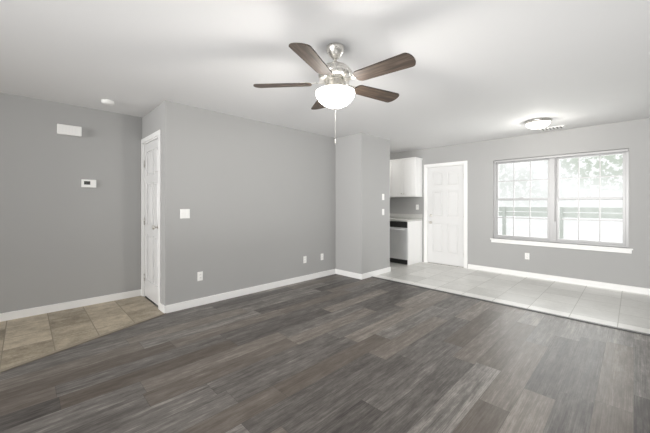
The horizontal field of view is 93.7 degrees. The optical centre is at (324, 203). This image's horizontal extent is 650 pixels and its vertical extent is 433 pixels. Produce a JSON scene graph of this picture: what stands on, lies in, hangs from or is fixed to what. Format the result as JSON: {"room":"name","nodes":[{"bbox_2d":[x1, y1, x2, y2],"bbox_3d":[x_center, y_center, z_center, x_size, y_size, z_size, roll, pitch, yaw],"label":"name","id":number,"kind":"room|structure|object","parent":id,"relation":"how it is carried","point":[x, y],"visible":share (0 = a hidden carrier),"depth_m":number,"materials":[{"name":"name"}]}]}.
{"room":"empty living room","nodes":[
{"label":"empty living room","id":0,"kind":"room"},
{"bbox_2d":[0,93,141,312],"bbox_3d":[-4.110,0.035,2.871,4.420,2.510,0.120,0,0,-45],"label":"wall","id":1,"kind":"structure","parent":0,"point":[65,236],"depth_m":3.72,"materials":[{"name":"grey paint"}]},
{"bbox_2d":[57,124,81,136],"bbox_3d":[-3.123,-0.900,3.723,0.230,0.120,0.052,0,0,-45],"label":"door chime","id":2,"kind":"object","parent":1,"relation":"attached to","point":[64,129],"visible":1,"depth_m":3.70,"materials":[{"name":"plastic"}]},
{"bbox_2d":[81,179,95,187],"bbox_3d":[-2.997,-0.260,3.865,0.150,0.100,0.028,0,0,-45],"label":"thermostat","id":3,"kind":"object","parent":1,"relation":"attached to","point":[88,183],"visible":1,"depth_m":3.85,"materials":[{"name":"plastic"}]},
{"bbox_2d":[0,296,162,369],"bbox_3d":[-3.206,1.288,1.955,4.180,0.004,2.453,0,0,-45],"label":"floor","id":4,"kind":"structure","parent":0,"point":[26,338],"depth_m":3.20,"materials":[{"name":"beige tile"}]},
{"bbox_2d":[142,103,161,302],"bbox_3d":[-2.153,0.035,4.106,0.340,2.510,0.870,0,0,-45],"label":"wall","id":5,"kind":"structure","parent":0,"point":[151,121],"depth_m":3.83,"materials":[{"name":"grey paint"}]},
{"bbox_2d":[141,130,160,309],"bbox_3d":[-2.263,0.193,4.018,0.180,2.195,0.830,0,0,-45],"label":"closet door","id":6,"kind":"structure","parent":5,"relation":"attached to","point":[149,141],"depth_m":4.03,"materials":[{"name":"white wood"}]},
{"bbox_2d":[162,101,335,305],"bbox_3d":[-0.887,0.035,4.659,2.920,2.510,0.120,0,0,-45],"label":"wall","id":7,"kind":"structure","parent":0,"point":[257,198],"depth_m":4.27,"materials":[{"name":"grey paint"}]},
{"bbox_2d":[180,209,189,218],"bbox_3d":[-1.719,0.120,3.744,0.115,0.115,0.014,0,0,-45],"label":"light switch","id":8,"kind":"object","parent":7,"relation":"attached to","point":[184,213],"visible":1,"depth_m":3.74,"materials":[{"name":"plastic"}]},
{"bbox_2d":[197,271,202,280],"bbox_3d":[-1.589,0.920,3.876,0.070,0.115,0.008,0,0,-45],"label":"electrical outlet","id":9,"kind":"object","parent":7,"relation":"attached to","point":[199,276],"visible":1,"depth_m":3.87,"materials":[{"name":"plastic"}]},
{"bbox_2d":[0,274,649,432],"bbox_3d":[-0.036,1.340,2.422,9.590,0.100,8.740,0,0,-45],"label":"floor","id":10,"kind":"structure","parent":0,"point":[335,353],"depth_m":2.35,"materials":[{"name":"grey wood"}]},
{"bbox_2d":[0,276,649,372],"bbox_3d":[0.001,1.286,0.984,7.396,0.009,6.400,0,0,-45],"label":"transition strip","id":11,"kind":"object","parent":10,"relation":"on","point":[65,348],"depth_m":3.21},
{"bbox_2d":[0,0,649,153],"bbox_3d":[-0.036,-1.280,2.422,9.590,0.120,8.740,0,0,-45],"label":"ceiling","id":12,"kind":"structure","parent":0,"point":[482,70],"depth_m":2.57,"materials":[{"name":"white paint"}]},
{"bbox_2d":[101,99,113,105],"bbox_3d":[-2.570,-1.200,3.603,0.130,0.040,0.130,0,0,-45],"label":"smoke detector","id":13,"kind":"object","parent":12,"relation":"attached to","point":[107,102],"visible":1,"depth_m":3.57,"materials":[{"name":"plastic"}]},
{"bbox_2d":[253,43,415,143],"bbox_3d":[0.116,-0.843,2.353,1.235,0.754,1.212,0,0,-45],"label":"ceiling fan","id":14,"kind":"object","parent":12,"relation":"hanging from","point":[336,91],"visible":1,"depth_m":2.26,"materials":[{"name":"brown wood"}]},
{"bbox_2d":[524,118,551,129],"bbox_3d":[3.128,-1.156,4.476,0.336,0.128,0.336,0,0,-45],"label":"flush ceiling light","id":15,"kind":"object","parent":12,"relation":"attached to","point":[538,123],"visible":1,"depth_m":4.38,"materials":[{"name":"white glass"}]},
{"bbox_2d":[539,125,565,130],"bbox_3d":[3.640,-1.212,4.882,0.180,0.016,0.340,0,0,-45],"label":"ceiling vent","id":16,"kind":"object","parent":12,"relation":"in","point":[552,128],"visible":0.98,"depth_m":4.86,"materials":[{"name":"plastic"}]},
{"bbox_2d":[336,133,367,273],"bbox_3d":[-0.292,0.035,6.221,0.120,2.510,2.730,0,0,-45],"label":"wall","id":17,"kind":"structure","parent":0,"point":[362,187],"depth_m":5.35,"materials":[{"name":"grey paint"}]},
{"bbox_2d":[368,135,389,271],"bbox_3d":[0.930,0.035,5.594,0.740,2.510,0.120,0,0,-45],"label":"wall","id":18,"kind":"structure","parent":0,"point":[378,148],"depth_m":5.55,"materials":[{"name":"grey paint"}]},
{"bbox_2d":[373,262,649,333],"bbox_3d":[2.520,1.288,4.943,2.090,0.004,8.500,0,0,-45],"label":"floor","id":19,"kind":"structure","parent":0,"point":[621,309],"depth_m":4.38,"materials":[{"name":"grey tile"}]},
{"bbox_2d":[390,222,421,264],"bbox_3d":[1.731,0.830,6.797,0.603,0.920,0.630,0,0,-45],"label":"base cabinet","id":20,"kind":"object","parent":19,"relation":"on","point":[405,238],"depth_m":6.55,"materials":[{"name":"wood"}]},
{"bbox_2d":[390,218,421,221],"bbox_3d":[1.020,0.350,7.504,0.622,0.040,2.645,0,0,-45],"label":"countertop","id":21,"kind":"structure","parent":20,"relation":"on","point":[391,219],"depth_m":6.58,"materials":[{"name":"grey stone"}]},
{"bbox_2d":[390,118,649,288],"bbox_3d":[3.321,0.035,5.733,0.160,2.510,8.740,0,0,-45],"label":"wall","id":22,"kind":"structure","parent":0,"point":[627,269],"depth_m":5.11,"materials":[{"name":"grey paint"}]},
{"bbox_2d":[390,157,421,196],"bbox_3d":[1.844,-0.588,6.889,0.313,0.856,0.600,0,0,-45],"label":"upper cabinet","id":23,"kind":"object","parent":22,"relation":"attached to","point":[405,177],"depth_m":6.73,"materials":[{"name":"white wood"}]},
{"bbox_2d":[390,214,421,217],"bbox_3d":[1.234,0.280,7.716,0.020,0.100,2.645,0,0,-45],"label":"backsplash","id":24,"kind":"structure","parent":22,"relation":"attached to","point":[391,215],"depth_m":7.05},
{"bbox_2d":[428,165,463,266],"bbox_3d":[2.532,0.242,6.425,0.116,2.069,0.781,0,0,-45],"label":"entry door","id":25,"kind":"structure","parent":22,"relation":"in","point":[446,215],"depth_m":6.42,"materials":[{"name":"white wood"}]},
{"bbox_2d":[424,161,467,267],"bbox_3d":[2.578,0.210,6.475,0.176,2.160,0.930,0,0,-45],"label":"door frame","id":26,"kind":"structure","parent":22,"relation":"attached to","point":[465,208],"depth_m":6.34,"materials":[{"name":"white wood"}]},
{"bbox_2d":[494,149,628,247],"bbox_3d":[3.874,-0.085,5.168,0.115,1.470,1.820,0,0,-45],"label":"window","id":27,"kind":"structure","parent":22,"relation":"in","point":[553,198],"depth_m":5.12,"materials":[{"name":"plastic"}]},
{"bbox_2d":[490,238,632,253],"bbox_3d":[3.828,0.688,5.123,0.095,0.075,1.910,0,0,-45],"label":"window sill","id":28,"kind":"structure","parent":22,"relation":"attached to","point":[577,246],"depth_m":4.97,"materials":[{"name":"white wood"}]},
{"label":"outside","id":29,"kind":"structure","parent":0,"visible":0},
{"bbox_2d":[498,154,622,242],"bbox_3d":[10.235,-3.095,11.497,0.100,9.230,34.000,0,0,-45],"label":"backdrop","id":30,"kind":"structure","parent":29,"point":[590,227],"depth_m":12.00,"materials":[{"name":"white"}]},
{"bbox_3d":[9.544,1.520,10.816,15.840,0.100,30.000,0,0,-45],"label":"ground","id":31,"kind":"structure","parent":29,"visible":0},
{"bbox_2d":[498,207,622,238],"bbox_3d":[8.581,0.795,12.675,0.120,1.350,26.120,0,0,-45],"label":"fence","id":32,"kind":"object","parent":31,"relation":"on","point":[538,212],"depth_m":11.90,"materials":[{"name":"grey wood"}]},
{"bbox_3d":[0.346,0.035,1.921,9.430,2.510,7.490,0,0,-45],"label":"wall","id":33,"kind":"structure","parent":0,"visible":0},
{"bbox_2d":[0,289,140,321],"bbox_3d":[-4.062,1.244,2.824,4.180,0.092,0.015,0,0,-45],"label":"baseboard","id":34,"kind":"structure","parent":33,"relation":"attached to","point":[12,315],"depth_m":3.71,"materials":[{"name":"white wood"}]},
{"bbox_2d":[163,269,334,312],"bbox_3d":[-0.845,1.244,4.605,2.935,0.092,0.015,0,0,-45],"label":"baseboard","id":35,"kind":"structure","parent":33,"relation":"attached to","point":[223,296],"depth_m":4.25,"materials":[{"name":"white wood"}]},
{"bbox_2d":[335,269,359,278],"bbox_3d":[0.404,1.244,5.419,0.023,0.092,0.570,0,0,-45],"label":"baseboard","id":36,"kind":"structure","parent":33,"relation":"attached to","point":[341,272],"depth_m":5.41,"materials":[{"name":"white wood"}]},
{"bbox_2d":[360,267,390,279],"bbox_3d":[0.928,1.244,5.510,0.890,0.092,0.035,0,0,-45],"label":"baseboard","id":37,"kind":"structure","parent":33,"relation":"attached to","point":[366,275],"depth_m":5.47,"materials":[{"name":"white wood"}]},
{"bbox_2d":[468,264,649,294],"bbox_3d":[4.548,1.244,4.363,0.015,0.092,4.825,0,0,-45],"label":"baseboard","id":38,"kind":"structure","parent":33,"relation":"attached to","point":[619,287],"depth_m":4.97,"materials":[{"name":"white wood"}]}
]}

